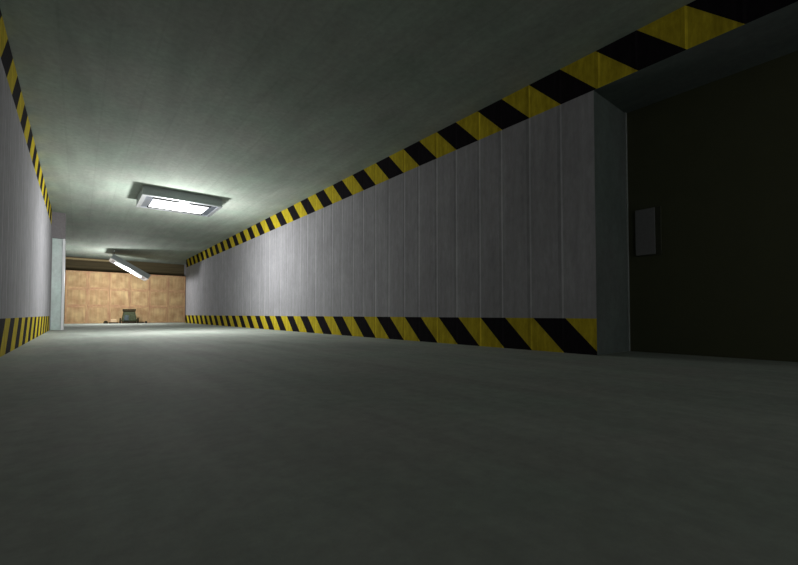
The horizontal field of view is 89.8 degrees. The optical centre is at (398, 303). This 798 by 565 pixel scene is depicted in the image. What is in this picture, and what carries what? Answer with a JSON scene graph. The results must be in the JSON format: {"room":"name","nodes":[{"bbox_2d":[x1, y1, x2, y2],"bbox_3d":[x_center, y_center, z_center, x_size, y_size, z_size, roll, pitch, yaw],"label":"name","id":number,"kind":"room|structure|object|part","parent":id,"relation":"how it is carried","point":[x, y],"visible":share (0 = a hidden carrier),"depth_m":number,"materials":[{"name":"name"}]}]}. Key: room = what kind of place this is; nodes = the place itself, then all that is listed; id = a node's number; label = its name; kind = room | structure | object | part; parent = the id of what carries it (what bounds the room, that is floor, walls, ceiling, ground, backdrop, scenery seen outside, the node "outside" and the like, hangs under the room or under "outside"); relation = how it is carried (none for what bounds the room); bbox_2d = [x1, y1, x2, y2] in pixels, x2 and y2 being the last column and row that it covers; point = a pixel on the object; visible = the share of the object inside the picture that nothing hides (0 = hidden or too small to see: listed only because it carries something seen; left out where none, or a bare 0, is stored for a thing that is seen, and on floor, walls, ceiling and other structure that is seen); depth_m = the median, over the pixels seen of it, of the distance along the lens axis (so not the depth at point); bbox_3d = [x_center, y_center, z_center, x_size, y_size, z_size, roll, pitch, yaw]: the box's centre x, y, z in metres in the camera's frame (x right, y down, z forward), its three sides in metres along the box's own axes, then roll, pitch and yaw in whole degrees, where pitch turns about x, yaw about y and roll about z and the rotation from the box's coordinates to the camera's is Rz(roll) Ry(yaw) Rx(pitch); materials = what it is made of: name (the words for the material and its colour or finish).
{"room":"industrial corridor","nodes":[
{"label":"industrial corridor","id":0,"kind":"room"},
{"bbox_2d":[0,9,51,356],"bbox_3d":[-3.438,-1.093,3.043,0.400,3.200,19.000,1,-2,-39],"label":"wall","id":1,"kind":"structure","parent":0,"point":[25,206],"depth_m":5.02,"materials":[{"name":"metal"}]},
{"bbox_2d":[64,256,183,318],"bbox_3d":[-14.069,-0.612,20.816,6.003,3.200,0.250,1,-2,-39],"label":"wall","id":2,"kind":"structure","parent":0,"point":[151,268],"depth_m":20.45,"materials":[{"name":"brown wood"}]},
{"bbox_2d":[65,257,109,261],"bbox_3d":[-15.069,-2.163,19.866,2.303,0.090,0.050,1,-2,-39],"label":"trim","id":3,"kind":"structure","parent":2,"relation":"attached to","point":[65,257],"depth_m":19.63,"materials":[{"name":"brown wood"}]},
{"bbox_2d":[184,264,185,316],"bbox_3d":[-11.070,-0.593,21.518,0.440,3.200,2.400,1,-2,-39],"label":"wall","id":4,"kind":"structure","parent":0,"point":[185,264],"depth_m":22.00,"materials":[{"name":"concrete"}]},
{"bbox_2d":[0,0,694,264],"bbox_3d":[-4.668,-2.625,9.274,6.600,0.200,30.200,1,-2,-39],"label":"ceiling","id":5,"kind":"structure","parent":0,"point":[261,107],"depth_m":4.83,"materials":[{"name":"concrete"}]},
{"bbox_2d":[109,250,150,280],"bbox_3d":[-12.075,-1.684,17.958,1.488,1.211,1.274,1,-2,-39],"label":"ceiling light","id":6,"kind":"object","parent":5,"relation":"hanging from","point":[114,259],"visible":1,"depth_m":17.60,"materials":[{"name":"white"}]},
{"bbox_2d":[114,262,141,277],"bbox_3d":[-12.121,-1.505,17.916,1.140,0.018,0.760,39,-24,-31],"label":"diffuser","id":7,"kind":"object","parent":6,"relation":"attached to","point":[116,263],"depth_m":17.84,"materials":[{"name":"white plastic"}]},
{"bbox_3d":[-12.110,-1.507,17.924,1.624,0.020,1.274,39,-24,-31],"label":"frame","id":8,"kind":"part","parent":6,"relation":"part of","materials":[{"name":"grey metal"}]},
{"bbox_2d":[136,185,222,216],"bbox_3d":[-5.241,-2.406,9.552,1.624,0.222,1.274,1,-2,-39],"label":"ceiling light","id":9,"kind":"object","parent":5,"relation":"attached to","point":[149,197],"visible":1,"depth_m":9.26,"materials":[{"name":"white"}]},
{"bbox_2d":[149,199,207,213],"bbox_3d":[-5.249,-2.305,9.543,1.140,0.018,0.760,1,-2,-39],"label":"diffuser","id":10,"kind":"object","parent":9,"relation":"attached to","point":[157,203],"depth_m":9.47,"materials":[{"name":"white plastic"}]},
{"bbox_2d":[0,322,797,564],"bbox_3d":[-4.668,0.774,9.182,6.600,0.200,30.200,1,-2,-39],"label":"floor","id":11,"kind":"structure","parent":0,"point":[174,443],"depth_m":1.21,"materials":[{"name":"concrete"}]},
{"bbox_2d":[64,306,86,323],"bbox_3d":[-15.320,0.527,18.996,0.824,0.824,0.824,1,-2,-39],"label":"crate","id":12,"kind":"object","parent":11,"relation":"on","point":[73,314],"visible":0.88,"depth_m":18.67,"materials":[{"name":"brown cardboard"}]},
{"bbox_2d":[65,288,87,305],"bbox_3d":[-15.325,-0.297,19.024,0.824,0.824,0.824,1,-2,-39],"label":"crate","id":13,"kind":"object","parent":12,"relation":"on","point":[73,296],"visible":0.96,"depth_m":18.71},
{"bbox_2d":[65,270,87,288],"bbox_3d":[-15.319,-1.122,19.040,0.824,0.824,0.824,1,-2,-39],"label":"crate","id":14,"kind":"object","parent":13,"relation":"on","point":[73,279],"visible":0.94,"depth_m":18.72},
{"bbox_2d":[87,306,108,322],"bbox_3d":[-14.670,0.541,19.513,0.824,0.824,0.824,1,-2,-39],"label":"crate","id":15,"kind":"object","parent":11,"relation":"on","point":[95,314],"visible":0.84,"depth_m":19.19,"materials":[{"name":"brown cardboard"}]},
{"bbox_2d":[87,289,108,305],"bbox_3d":[-14.676,-0.283,19.541,0.824,0.824,0.824,1,-2,-39],"label":"crate","id":16,"kind":"object","parent":15,"relation":"on","point":[96,297],"visible":0.88,"depth_m":19.23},
{"bbox_2d":[88,271,109,288],"bbox_3d":[-14.670,-1.108,19.557,0.824,0.824,0.824,1,-2,-39],"label":"crate","id":17,"kind":"object","parent":16,"relation":"on","point":[96,280],"visible":0.89,"depth_m":19.23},
{"bbox_2d":[109,306,129,322],"bbox_3d":[-14.024,0.556,20.034,0.824,0.824,0.824,1,-2,-39],"label":"crate","id":18,"kind":"object","parent":11,"relation":"on","point":[115,312],"visible":0.48,"depth_m":19.65,"materials":[{"name":"brown cardboard"}]},
{"bbox_2d":[109,289,129,305],"bbox_3d":[-14.027,-0.269,20.059,0.824,0.824,0.824,1,-2,-39],"label":"crate","id":19,"kind":"object","parent":18,"relation":"on","point":[116,297],"visible":0.82,"depth_m":19.74,"materials":[{"name":"brown cardboard"}]},
{"bbox_2d":[109,272,129,289],"bbox_3d":[-14.023,-1.094,20.076,0.824,0.824,0.824,1,-2,-39],"label":"crate","id":20,"kind":"object","parent":19,"relation":"on","point":[118,281],"visible":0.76,"depth_m":19.77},
{"bbox_2d":[119,309,138,322],"bbox_3d":[-13.020,0.604,19.333,0.791,0.690,0.420,1,-2,-39],"label":"pack","id":21,"kind":"object","parent":11,"relation":"on","point":[129,315],"visible":0.94,"depth_m":19.20,"materials":[{"name":"green fabric"}]},
{"bbox_3d":[-13.037,0.329,19.355,0.528,0.140,0.355,1,-2,-39],"label":"lid","id":22,"kind":"part","parent":21,"relation":"part of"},
{"bbox_2d":[130,306,148,322],"bbox_3d":[-13.374,0.570,20.549,0.824,0.824,0.824,1,-2,-39],"label":"crate","id":23,"kind":"object","parent":11,"relation":"on","point":[142,313],"visible":0.44,"depth_m":20.32,"materials":[{"name":"brown cardboard"}]},
{"bbox_2d":[130,290,148,306],"bbox_3d":[-13.375,-0.255,20.573,0.824,0.824,0.824,1,-2,-39],"label":"crate","id":24,"kind":"object","parent":23,"relation":"on","point":[138,298],"visible":0.8,"depth_m":20.26,"materials":[{"name":"brown cardboard"}]},
{"bbox_2d":[130,273,149,290],"bbox_3d":[-13.380,-1.080,20.601,0.824,0.824,0.824,1,-2,-39],"label":"crate","id":25,"kind":"object","parent":24,"relation":"on","point":[136,283],"visible":0.54,"depth_m":20.23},
{"bbox_2d":[149,307,167,322],"bbox_3d":[-12.726,0.584,21.067,0.824,0.824,0.824,1,-2,-39],"label":"crate","id":26,"kind":"object","parent":11,"relation":"on","point":[156,314],"visible":0.82,"depth_m":20.75,"materials":[{"name":"brown cardboard"}]},
{"bbox_2d":[149,291,167,306],"bbox_3d":[-12.729,-0.241,21.094,0.824,0.824,0.824,1,-2,-39],"label":"crate","id":27,"kind":"object","parent":26,"relation":"on","point":[156,298],"visible":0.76,"depth_m":20.78,"materials":[{"name":"brown cardboard"}]},
{"bbox_2d":[149,275,167,290],"bbox_3d":[-12.731,-1.066,21.119,0.824,0.824,0.824,1,-2,-39],"label":"crate","id":28,"kind":"object","parent":27,"relation":"on","point":[156,282],"visible":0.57,"depth_m":20.80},
{"bbox_2d":[167,307,184,322],"bbox_3d":[-12.080,0.598,21.588,0.824,0.824,0.824,1,-2,-39],"label":"crate","id":29,"kind":"object","parent":11,"relation":"on","point":[174,314],"visible":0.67,"depth_m":21.26,"materials":[{"name":"brown cardboard"}]},
{"bbox_2d":[168,291,184,306],"bbox_3d":[-12.079,-0.227,21.609,0.824,0.824,0.824,1,-2,-39],"label":"crate","id":30,"kind":"object","parent":29,"relation":"on","point":[175,298],"visible":0.73,"depth_m":21.29,"materials":[{"name":"brown cardboard"}]},
{"bbox_2d":[168,276,185,291],"bbox_3d":[-12.083,-1.052,21.637,0.824,0.824,0.824,1,-2,-39],"label":"crate","id":31,"kind":"object","parent":30,"relation":"on","point":[175,283],"visible":0.68,"depth_m":21.32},
{"bbox_2d":[185,53,627,354],"bbox_3d":[-4.046,-0.838,12.458,0.792,3.200,20.530,1,-2,-39],"label":"wall","id":32,"kind":"structure","parent":0,"point":[504,225],"depth_m":5.55,"materials":[{"name":"metal"}]},
{"bbox_2d":[624,112,629,350],"bbox_3d":[2.660,-0.845,4.679,0.039,2.793,0.032,1,-2,-39],"label":"trim","id":33,"kind":"structure","parent":32,"relation":"attached to","point":[625,113],"depth_m":4.66,"materials":[{"name":"grey metal"}]},
{"bbox_2d":[593,0,797,112],"bbox_3d":[4.542,-2.525,1.762,0.792,0.407,6.970,1,-2,-39],"label":"beam","id":34,"kind":"structure","parent":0,"point":[699,43],"depth_m":3.71,"materials":[{"name":"concrete"}]},
{"bbox_2d":[627,51,797,361],"bbox_3d":[4.968,-1.120,2.065,0.300,3.200,6.970,1,-2,-39],"label":"door","id":35,"kind":"structure","parent":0,"point":[719,158],"depth_m":4.00,"materials":[{"name":"paint"}]},
{"bbox_2d":[635,206,661,255],"bbox_3d":[2.802,-0.809,4.502,0.030,0.530,0.255,1,-2,-39],"label":"wall panel","id":36,"kind":"object","parent":35,"relation":"attached to","point":[648,236],"visible":1,"depth_m":4.49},
{"bbox_3d":[-12.783,-0.777,14.708,0.380,3.200,10.900,1,-2,-39],"label":"wall","id":37,"kind":"structure","parent":0,"visible":0},
{"bbox_2d":[49,212,65,330],"bbox_3d":[-9.433,-0.876,11.063,0.298,3.200,0.980,1,-2,-39],"label":"trim","id":38,"kind":"structure","parent":37,"relation":"attached to","point":[58,228],"depth_m":10.91,"materials":[{"name":"grey metal"}]}
]}

